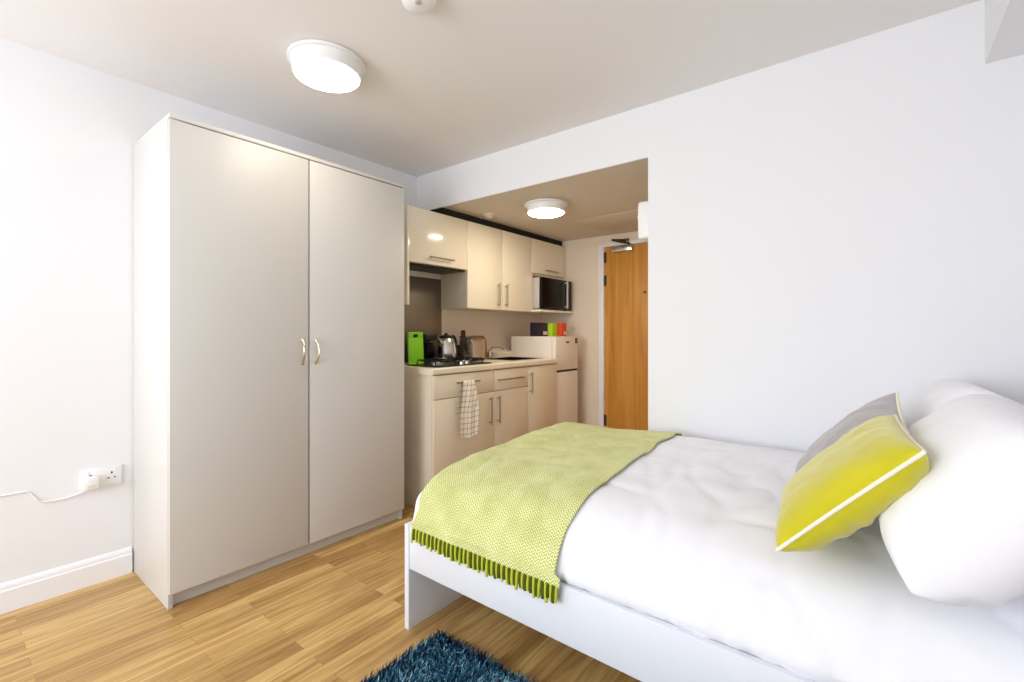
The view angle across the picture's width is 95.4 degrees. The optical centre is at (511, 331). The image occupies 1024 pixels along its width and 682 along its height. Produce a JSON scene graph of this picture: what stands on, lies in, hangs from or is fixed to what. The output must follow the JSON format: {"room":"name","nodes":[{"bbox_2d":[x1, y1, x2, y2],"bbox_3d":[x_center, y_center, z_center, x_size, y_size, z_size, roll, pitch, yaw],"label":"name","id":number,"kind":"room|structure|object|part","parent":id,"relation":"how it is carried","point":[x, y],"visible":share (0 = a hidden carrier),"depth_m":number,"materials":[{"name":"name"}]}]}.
{"room":"studio apartment","nodes":[
{"label":"studio apartment","id":0,"kind":"room"},
{"bbox_2d":[0,38,540,583],"bbox_3d":[-1.645,-0.027,2.531,0.120,2.334,6.370,0,0,38],"label":"wall","id":1,"kind":"structure","parent":0,"point":[69,130],"depth_m":2.05,"materials":[{"name":"white paint"}]},
{"bbox_2d":[0,475,98,502],"bbox_3d":[-2.131,0.689,1.807,0.048,0.083,0.791,0,0,42],"label":"plug","id":2,"kind":"object","parent":1,"relation":"attached to","point":[92,482],"visible":1,"depth_m":2.06,"materials":[{"name":"white plastic"}]},
{"bbox_2d":[0,547,131,614],"bbox_3d":[-2.650,1.081,1.148,0.018,0.118,2.715,0,0,38],"label":"baseboard","id":3,"kind":"structure","parent":1,"relation":"attached to","point":[19,593],"depth_m":2.02,"materials":[{"name":"white paint"}]},
{"bbox_2d":[80,464,121,490],"bbox_3d":[-1.877,0.664,2.128,0.016,0.087,0.146,0,0,38],"label":"wall socket","id":4,"kind":"object","parent":1,"relation":"attached to","point":[110,475],"visible":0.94,"depth_m":2.14,"materials":[{"name":"white plastic"}]},
{"bbox_2d":[404,276,441,361],"bbox_3d":[-0.751,-0.099,3.559,0.006,0.654,0.571,0,0,38],"label":"backsplash","id":5,"kind":"structure","parent":1,"relation":"attached to","point":[423,313],"depth_m":3.63,"materials":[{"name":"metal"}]},
{"bbox_2d":[404,205,466,304],"bbox_3d":[-0.629,-0.521,3.445,0.334,0.673,0.581,0,0,38],"label":"upper cabinet","id":6,"kind":"object","parent":1,"relation":"attached to","point":[431,238],"visible":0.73,"depth_m":3.31,"materials":[{"name":"beige"}]},
{"bbox_3d":[-0.817,-0.521,3.235,0.300,0.673,0.018,0,0,38],"label":"panel","id":7,"kind":"part","parent":6,"relation":"part of","materials":[{"name":"beige paint"}]},
{"bbox_3d":[-0.526,-0.669,3.375,0.018,0.378,0.562,0,0,38],"label":"door","id":8,"kind":"part","parent":6,"relation":"part of","materials":[{"name":"beige paint"}]},
{"bbox_3d":[-0.505,-0.528,3.360,0.034,0.012,0.235,0,0,38],"label":"door handle","id":9,"kind":"part","parent":6,"relation":"part of","materials":[{"name":"silver metal"}]},
{"bbox_2d":[441,221,530,312],"bbox_3d":[-0.187,-0.521,4.004,0.334,0.673,0.839,0,0,38],"label":"upper cabinet","id":10,"kind":"object","parent":1,"relation":"attached to","point":[497,276],"visible":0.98,"depth_m":3.83,"materials":[{"name":"beige"}]},
{"bbox_2d":[409,262,464,273],"bbox_3d":[-0.638,-0.469,3.464,0.256,0.016,0.557,0,0,38],"label":"extractor hood","id":11,"kind":"object","parent":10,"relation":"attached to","point":[412,266],"visible":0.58,"depth_m":3.44,"materials":[{"name":"black metal"}]},
{"bbox_3d":[-0.219,-0.521,3.763,0.018,0.673,0.420,0,0,38],"label":"door","id":12,"kind":"part","parent":10,"relation":"part of","materials":[{"name":"beige paint"}]},
{"bbox_2d":[430,208,561,245],"bbox_3d":[-0.104,-0.888,4.157,0.260,0.058,1.647,0,0,38],"label":"strip","id":13,"kind":"object","parent":10,"relation":"on","point":[444,211],"visible":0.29,"depth_m":3.88,"materials":[{"name":"black"}]},
{"bbox_3d":[-0.108,-0.308,3.862,0.034,0.193,0.012,0,0,38],"label":"door handle","id":14,"kind":"part","parent":10,"relation":"part of","materials":[{"name":"silver metal"}]},
{"bbox_3d":[-0.044,-0.308,3.943,0.034,0.193,0.012,0,0,38],"label":"door handle","id":15,"kind":"part","parent":10,"relation":"part of","materials":[{"name":"silver metal"}]},
{"bbox_3d":[0.041,-0.521,4.093,0.018,0.673,0.414,0,0,38],"label":"door","id":16,"kind":"part","parent":10,"relation":"part of","materials":[{"name":"beige paint"}]},
{"bbox_2d":[509,238,572,313],"bbox_3d":[0.277,-0.521,4.541,0.397,0.674,0.576,0,0,38],"label":"upper cabinet","id":17,"kind":"object","parent":1,"relation":"attached to","point":[547,259],"visible":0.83,"depth_m":4.44,"materials":[{"name":"beige"}]},
{"bbox_2d":[509,309,572,313],"bbox_3d":[0.277,-0.194,4.541,0.397,0.020,0.576,0,0,38],"label":"shelf","id":18,"kind":"object","parent":17,"relation":"attached to","point":[538,311],"depth_m":4.39,"materials":[{"name":"beige paint"}]},
{"bbox_3d":[0.350,-0.702,4.483,0.018,0.313,0.574,0,0,38],"label":"door","id":19,"kind":"part","parent":17,"relation":"part of","materials":[{"name":"beige paint"}]},
{"bbox_2d":[533,277,571,310],"bbox_3d":[0.307,-0.352,4.513,0.394,0.296,0.518,0,0,38],"label":"microwave","id":20,"kind":"object","parent":17,"relation":"in","point":[548,293],"visible":0.77,"depth_m":4.34,"materials":[{"name":"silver metal"}]},
{"bbox_3d":[0.383,-0.357,4.378,0.029,0.285,0.399,0,0,38],"label":"door","id":21,"kind":"part","parent":20,"relation":"part of","materials":[{"name":"black glass"}]},
{"bbox_3d":[0.528,-0.357,4.506,0.039,0.265,0.018,0,0,38],"label":"door handle","id":22,"kind":"part","parent":20,"relation":"part of","materials":[{"name":"silver metal"}]},
{"bbox_3d":[0.545,-0.357,4.582,0.030,0.285,0.116,0,0,38],"label":"control panel","id":23,"kind":"part","parent":20,"relation":"part of","materials":[{"name":"black ceramic"}]},
{"bbox_2d":[0,503,641,681],"bbox_3d":[-0.296,1.190,1.464,3.560,0.100,6.370,0,0,38],"label":"floor","id":24,"kind":"structure","parent":0,"point":[334,612],"depth_m":1.77,"materials":[{"name":"brown wood"}]},
{"bbox_2d":[133,112,403,609],"bbox_3d":[-1.219,0.122,2.517,0.558,2.035,1.194,0,0,38],"label":"wardrobe","id":25,"kind":"object","parent":24,"relation":"on","point":[268,279],"visible":1,"depth_m":2.17,"materials":[{"name":"white laminate"}]},
{"bbox_3d":[-1.604,0.132,2.072,0.506,2.017,0.018,0,0,38],"label":"panel","id":26,"kind":"part","parent":25,"relation":"part of","materials":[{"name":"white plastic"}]},
{"bbox_3d":[-1.220,0.102,2.132,0.018,1.945,0.587,0,0,38],"label":"door","id":27,"kind":"part","parent":25,"relation":"part of","materials":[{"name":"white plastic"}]},
{"bbox_3d":[-1.231,-0.886,2.527,0.526,0.018,1.194,0,0,38],"label":"panel","id":28,"kind":"part","parent":25,"relation":"part of","materials":[{"name":"white plastic"}]},
{"bbox_3d":[-1.039,0.100,2.324,0.036,0.132,0.016,0,0,38],"label":"door handle","id":29,"kind":"part","parent":25,"relation":"part of","materials":[{"name":"grey metal"}]},
{"bbox_3d":[-0.996,0.100,2.378,0.036,0.132,0.016,0,0,38],"label":"door handle","id":30,"kind":"part","parent":25,"relation":"part of","materials":[{"name":"grey metal"}]},
{"bbox_3d":[-0.848,0.102,2.603,0.018,1.945,0.598,0,0,38],"label":"door","id":31,"kind":"part","parent":25,"relation":"part of","materials":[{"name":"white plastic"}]},
{"bbox_3d":[-0.874,0.132,2.995,0.506,2.017,0.018,0,0,38],"label":"panel","id":32,"kind":"part","parent":25,"relation":"part of","materials":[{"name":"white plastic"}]},
{"bbox_2d":[359,627,536,681],"bbox_3d":[-0.015,1.118,0.817,1.593,0.043,1.205,0,0,38],"label":"rug","id":33,"kind":"object","parent":24,"relation":"on","point":[440,659],"visible":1,"depth_m":1.55,"materials":[{"name":"blue carpet"}]},
{"bbox_2d":[404,370,493,506],"bbox_3d":[-0.531,0.706,3.329,0.631,0.868,0.584,0,0,38],"label":"base cabinet","id":34,"kind":"object","parent":24,"relation":"on","point":[433,442],"visible":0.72,"depth_m":3.04,"materials":[{"name":"beige"}]},
{"bbox_3d":[-0.317,0.353,3.160,0.018,0.151,0.582,0,0,38],"label":"drawer","id":35,"kind":"part","parent":34,"relation":"part of","materials":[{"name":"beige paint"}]},
{"bbox_3d":[-0.317,0.711,3.160,0.018,0.555,0.582,0,0,38],"label":"door","id":36,"kind":"part","parent":34,"relation":"part of","materials":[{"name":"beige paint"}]},
{"bbox_2d":[457,380,478,437],"bbox_3d":[-0.299,0.515,3.123,0.048,0.381,0.180,0,0,38],"label":"tea towel","id":37,"kind":"object","parent":34,"relation":"hanging from","point":[468,405],"visible":1,"depth_m":3.11,"materials":[{"name":"white fabric"}]},
{"bbox_2d":[404,358,557,374],"bbox_3d":[-0.285,0.251,3.661,0.605,0.042,1.434,0,0,38],"label":"countertop","id":38,"kind":"structure","parent":34,"relation":"on","point":[496,364],"depth_m":3.27,"materials":[{"name":"beige laminate"}]},
{"bbox_2d":[407,332,423,363],"bbox_3d":[-0.689,0.115,3.330,0.028,0.229,0.134,0,0,38],"label":"chopping board","id":39,"kind":"object","parent":38,"relation":"on","point":[415,344],"visible":0.9,"depth_m":3.32,"materials":[{"name":"green plastic"}]},
{"bbox_2d":[413,334,437,362],"bbox_3d":[-0.641,0.122,3.469,0.162,0.215,0.123,0,0,38],"label":"coffee maker","id":40,"kind":"object","parent":38,"relation":"on","point":[429,351],"visible":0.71,"depth_m":3.41,"materials":[{"name":"black plastic"}]},
{"bbox_3d":[-0.646,0.040,3.472,0.150,0.050,0.123,0,0,38],"label":"lid","id":41,"kind":"part","parent":40,"relation":"part of","materials":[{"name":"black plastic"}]},
{"bbox_2d":[435,333,456,361],"bbox_3d":[-0.511,0.118,3.608,0.173,0.222,0.176,0,0,-8],"label":"kettle","id":42,"kind":"object","parent":38,"relation":"on","point":[446,346],"visible":0.87,"depth_m":3.55,"materials":[{"name":"silver metal"}]},
{"bbox_3d":[-0.546,0.083,3.550,0.051,0.072,0.072,0,0,38],"label":"spout","id":43,"kind":"part","parent":42,"relation":"part of","materials":[{"name":"silver metal"}]},
{"bbox_3d":[-0.511,0.028,3.610,0.110,0.040,0.110,0,0,38],"label":"lid","id":44,"kind":"part","parent":42,"relation":"part of","materials":[{"name":"black plastic"}]},
{"bbox_2d":[407,357,491,367],"bbox_3d":[-0.433,0.208,3.306,0.310,0.042,0.550,0,0,38],"label":"cooktop","id":45,"kind":"object","parent":38,"relation":"in","point":[444,362],"visible":1,"depth_m":3.20,"materials":[{"name":"black metal"}]},
{"bbox_3d":[-0.520,0.212,3.196,0.100,0.021,0.100,0,0,38],"label":"burner","id":46,"kind":"part","parent":45,"relation":"part of","materials":[{"name":"silver metal"}]},
{"bbox_3d":[-0.433,0.226,3.306,0.310,0.006,0.550,0,0,38],"label":"plate","id":47,"kind":"part","parent":45,"relation":"part of","materials":[{"name":"black ceramic"}]},
{"bbox_2d":[457,345,459,356],"bbox_3d":[-0.409,0.169,3.861,0.100,0.122,0.100,0,0,38],"label":"pot","id":48,"kind":"object","parent":38,"relation":"on","point":[458,346],"visible":0.2,"depth_m":3.82,"materials":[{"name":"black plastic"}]},
{"bbox_2d":[461,330,465,337],"bbox_3d":[-0.415,0.101,3.849,0.039,0.233,0.050,0,0,38],"label":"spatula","id":49,"kind":"object","parent":48,"relation":"in","point":[463,332],"visible":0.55,"depth_m":3.84,"materials":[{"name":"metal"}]},
{"bbox_2d":[460,337,484,360],"bbox_3d":[-0.326,0.136,3.740,0.150,0.187,0.160,0,0,38],"label":"toaster","id":50,"kind":"object","parent":38,"relation":"on","point":[469,346],"visible":0.77,"depth_m":3.69,"materials":[{"name":"silver metal"}]},
{"bbox_2d":[469,336,487,357],"bbox_3d":[-0.303,0.131,4.074,0.050,0.198,0.235,0,0,38],"label":"chopping board","id":51,"kind":"object","parent":38,"relation":"on","point":[486,351],"visible":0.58,"depth_m":4.14,"materials":[{"name":"brown wood"}]},
{"bbox_2d":[487,346,505,357],"bbox_3d":[-0.154,0.178,4.067,0.192,0.103,0.096,0,0,38],"label":"tap","id":52,"kind":"object","parent":38,"relation":"on","point":[491,348],"visible":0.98,"depth_m":4.11,"materials":[{"name":"silver metal"}]},
{"bbox_3d":[-0.128,0.150,4.087,0.176,0.048,0.019,0,0,31],"label":"spout","id":53,"kind":"part","parent":52,"relation":"part of","materials":[{"name":"silver metal"}]},
{"bbox_2d":[491,351,512,357],"bbox_3d":[-0.107,0.201,4.259,0.100,0.057,0.250,0,0,38],"label":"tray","id":54,"kind":"object","parent":38,"relation":"on","point":[494,354],"visible":0.86,"depth_m":4.20,"materials":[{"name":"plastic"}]},
{"bbox_2d":[485,357,542,369],"bbox_3d":[-0.001,0.303,3.997,0.384,0.154,0.434,0,0,38],"label":"sink","id":55,"kind":"object","parent":38,"relation":"in","point":[496,358],"visible":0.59,"depth_m":4.14,"materials":[{"name":"silver metal"}]},
{"bbox_3d":[-0.151,0.564,3.329,0.034,0.202,0.012,0,0,38],"label":"door handle","id":56,"kind":"part","parent":34,"relation":"part of","materials":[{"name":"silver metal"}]},
{"bbox_2d":[493,366,527,445],"bbox_3d":[-0.221,0.706,3.723,0.631,0.868,0.416,0,0,38],"label":"base cabinet","id":57,"kind":"object","parent":24,"relation":"on","point":[510,391],"visible":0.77,"depth_m":3.53,"materials":[{"name":"beige"}]},
{"bbox_3d":[-0.095,0.564,3.400,0.034,0.202,0.012,0,0,38],"label":"door handle","id":58,"kind":"part","parent":57,"relation":"part of","materials":[{"name":"silver metal"}]},
{"bbox_3d":[-0.007,0.353,3.554,0.018,0.151,0.414,0,0,38],"label":"drawer","id":59,"kind":"part","parent":57,"relation":"part of","materials":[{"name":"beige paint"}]},
{"bbox_3d":[-0.008,0.351,3.510,0.034,0.012,0.298,0,0,38],"label":"drawer handle","id":60,"kind":"part","parent":57,"relation":"part of","materials":[{"name":"silver metal"}]},
{"bbox_2d":[526,364,556,432],"bbox_3d":[0.038,0.706,4.050,0.631,0.868,0.417,0,0,38],"label":"base cabinet","id":61,"kind":"object","parent":24,"relation":"on","point":[542,379],"visible":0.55,"depth_m":3.87,"materials":[{"name":"beige"}]},
{"bbox_3d":[0.157,0.404,3.718,0.034,0.172,0.012,0,0,38],"label":"door handle","id":62,"kind":"part","parent":61,"relation":"part of","materials":[{"name":"silver metal"}]},
{"bbox_2d":[511,336,577,423],"bbox_3d":[0.307,0.590,4.366,0.506,1.100,0.382,0,0,38],"label":"fridge","id":63,"kind":"object","parent":24,"relation":"on","point":[563,348],"visible":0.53,"depth_m":4.22,"materials":[{"name":"white metal"}]},
{"bbox_2d":[530,322,547,335],"bbox_3d":[0.249,-0.023,4.297,0.091,0.126,0.155,0,0,38],"label":"box","id":64,"kind":"object","parent":63,"relation":"on","point":[536,329],"visible":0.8,"depth_m":4.25,"materials":[{"name":"black"}]},
{"bbox_2d":[548,323,557,335],"bbox_3d":[0.372,-0.020,4.365,0.070,0.119,0.095,0,0,38],"label":"box","id":65,"kind":"object","parent":63,"relation":"on","point":[552,328],"visible":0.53,"depth_m":4.33,"materials":[{"name":"green cardboard"}]},
{"bbox_2d":[555,323,565,335],"bbox_3d":[0.464,-0.022,4.416,0.071,0.123,0.085,0,0,38],"label":"box","id":66,"kind":"object","parent":63,"relation":"on","point":[561,326],"visible":0.66,"depth_m":4.38,"materials":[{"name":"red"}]},
{"bbox_3d":[0.481,0.191,4.228,0.046,0.299,0.382,0,0,38],"label":"freezer door","id":67,"kind":"part","parent":63,"relation":"part of","materials":[{"name":"white metal"}]},
{"bbox_3d":[0.481,0.724,4.228,0.046,0.732,0.382,0,0,38],"label":"door","id":68,"kind":"part","parent":63,"relation":"part of","materials":[{"name":"white metal"}]},
{"bbox_2d":[405,521,818,681],"bbox_3d":[0.711,0.740,1.659,1.931,0.800,1.185,0,0,38],"label":"bed","id":69,"kind":"object","parent":24,"relation":"on","point":[644,647],"visible":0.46,"depth_m":1.29,"materials":[{"name":"white paint"}]},
{"bbox_3d":[-0.037,0.939,2.251,0.024,0.402,1.185,0,0,38],"label":"footboard","id":70,"kind":"part","parent":69,"relation":"part of","materials":[{"name":"white paint"}]},
{"bbox_2d":[413,435,1023,681],"bbox_3d":[0.699,0.655,1.654,1.865,0.362,1.158,0,0,38],"label":"duvet","id":71,"kind":"object","parent":69,"relation":"on","point":[683,536],"visible":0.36,"depth_m":1.14,"materials":[{"name":"white fabric"}]},
{"bbox_2d":[411,422,682,603],"bbox_3d":[0.239,0.629,1.993,0.656,0.326,1.179,0,0,38],"label":"throw","id":72,"kind":"object","parent":71,"relation":"on","point":[505,511],"visible":1,"depth_m":1.66,"materials":[{"name":"yellow fabric"}]},
{"bbox_2d":[775,414,929,551],"bbox_3d":[0.787,0.350,1.102,0.284,0.279,0.403,0,0,38],"label":"cushion","id":73,"kind":"object","parent":71,"relation":"on","point":[841,491],"visible":1,"depth_m":0.97,"materials":[{"name":"fabric"}]},
{"bbox_2d":[795,391,910,473],"bbox_3d":[1.012,0.332,1.400,0.268,0.314,0.457,0,0,38],"label":"cushion","id":74,"kind":"object","parent":71,"relation":"on","point":[889,404],"visible":0.34,"depth_m":1.35,"materials":[{"name":"grey fabric"}]},
{"bbox_2d":[878,394,1023,606],"bbox_3d":[1.014,0.331,1.015,0.352,0.360,0.620,0,0,38],"label":"pillow","id":75,"kind":"object","parent":71,"relation":"on","point":[956,538],"visible":0.78,"depth_m":0.83,"materials":[{"name":"white fabric"}]},
{"bbox_2d":[901,378,1002,427],"bbox_3d":[1.380,0.313,1.493,0.312,0.323,0.565,0,0,38],"label":"pillow","id":76,"kind":"object","parent":71,"relation":"on","point":[936,393],"visible":0.29,"depth_m":1.39,"materials":[{"name":"white fabric"}]},
{"bbox_2d":[0,0,979,176],"bbox_3d":[-0.845,-1.244,0.770,3.560,0.100,4.600,0,0,38],"label":"ceiling","id":77,"kind":"structure","parent":0,"point":[460,81],"depth_m":1.98,"materials":[{"name":"white paint"}]},
{"bbox_2d":[286,39,365,92],"bbox_3d":[-0.816,-1.155,2.055,0.324,0.078,0.324,0,0,38],"label":"ceiling light","id":78,"kind":"object","parent":77,"relation":"attached to","point":[322,65],"visible":1,"depth_m":1.98,"materials":[{"name":"white plastic"}]},
{"bbox_2d":[293,59,358,92],"bbox_3d":[-0.816,-1.125,2.055,0.270,0.018,0.270,0,0,38],"label":"diffuser","id":79,"kind":"object","parent":78,"relation":"attached to","point":[328,75],"depth_m":2.02,"materials":[{"name":"white plastic"}]},
{"bbox_2d":[402,0,435,14],"bbox_3d":[-0.332,-1.169,1.652,0.124,0.049,0.124,0,0,38],"label":"smoke detector","id":80,"kind":"object","parent":77,"relation":"attached to","point":[418,7],"visible":1,"depth_m":1.65,"materials":[{"name":"white plastic"}]},
{"bbox_2d":[417,105,647,209],"bbox_3d":[-0.005,-1.056,3.020,1.845,0.276,0.012,0,0,38],"label":"wall header","id":81,"kind":"structure","parent":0,"point":[622,138],"depth_m":2.86,"materials":[{"name":"white paint"}]},
{"bbox_2d":[429,158,647,241],"bbox_3d":[0.512,-0.968,3.675,1.845,0.100,1.658,0,0,38],"label":"ceiling","id":82,"kind":"structure","parent":0,"point":[619,188],"depth_m":3.30,"materials":[{"name":"beige paint"}]},
{"bbox_2d":[483,213,494,218],"bbox_3d":[-0.179,-0.901,3.621,0.090,0.034,0.090,0,0,38],"label":"detector","id":83,"kind":"object","parent":82,"relation":"attached to","point":[487,215],"visible":1,"depth_m":3.60,"materials":[{"name":"beige plastic"}]},
{"bbox_2d":[524,198,567,217],"bbox_3d":[0.243,-0.879,3.336,0.308,0.078,0.308,0,0,38],"label":"ceiling light","id":84,"kind":"object","parent":82,"relation":"attached to","point":[543,207],"visible":1,"depth_m":3.24,"materials":[{"name":"white plastic"}]},
{"bbox_2d":[528,208,563,217],"bbox_3d":[0.243,-0.849,3.336,0.254,0.018,0.254,0,0,38],"label":"diffuser","id":85,"kind":"object","parent":84,"relation":"attached to","point":[535,212],"depth_m":3.28,"materials":[{"name":"white plastic"}]},
{"bbox_2d":[574,210,637,230],"bbox_3d":[0.874,-0.916,3.847,0.560,0.004,0.480,0,0,38],"label":"ceiling hatch","id":86,"kind":"object","parent":82,"relation":"attached to","point":[628,218],"depth_m":3.85,"materials":[{"name":"beige paint"}]},
{"bbox_2d":[541,231,638,425],"bbox_3d":[1.064,0.111,4.373,1.845,2.058,0.120,0,0,38],"label":"wall","id":87,"kind":"structure","parent":0,"point":[581,255],"depth_m":4.57,"materials":[{"name":"beige paint"}]},
{"bbox_2d":[598,239,647,429],"bbox_3d":[1.208,0.150,4.221,0.900,1.980,0.179,0,0,38],"label":"door","id":88,"kind":"structure","parent":87,"relation":"in","point":[622,276],"depth_m":4.34,"materials":[{"name":"brown wood"}]},
{"bbox_2d":[611,238,633,252],"bbox_3d":[0.992,-0.802,4.266,0.195,0.115,0.160,0,0,38],"label":"door closer","id":89,"kind":"object","parent":88,"relation":"attached to","point":[623,248],"depth_m":4.26,"materials":[{"name":"silver metal"}]},
{"bbox_3d":[0.991,-0.829,4.277,0.177,0.063,0.076,0,0,-10],"label":"arm","id":90,"kind":"part","parent":89,"relation":"part of","materials":[{"name":"brown"}]},
{"bbox_2d":[648,0,1023,452],"bbox_3d":[1.895,-0.027,2.651,1.595,2.334,1.790,0,0,38],"label":"wall","id":91,"kind":"structure","parent":0,"point":[834,231],"depth_m":1.94,"materials":[{"name":"white paint"}]},
{"bbox_2d":[637,201,647,241],"bbox_3d":[0.773,-0.604,2.589,0.088,0.203,0.220,0,0,38],"label":"wall box","id":92,"kind":"object","parent":91,"relation":"attached to","point":[642,216],"visible":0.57,"depth_m":2.50,"materials":[{"name":"white plastic"}]},
{"bbox_3d":[0.498,-0.027,-0.305,0.120,2.334,4.580,0,0,38],"label":"wall","id":93,"kind":"structure","parent":0,"visible":0},
{"bbox_2d":[985,0,1023,63],"bbox_3d":[0.400,-1.077,-0.151,0.225,0.234,4.460,0,0,38],"label":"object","id":94,"kind":"structure","parent":93,"relation":"attached to","point":[1004,19],"depth_m":1.53,"materials":[{"name":"white paint"}]}
]}

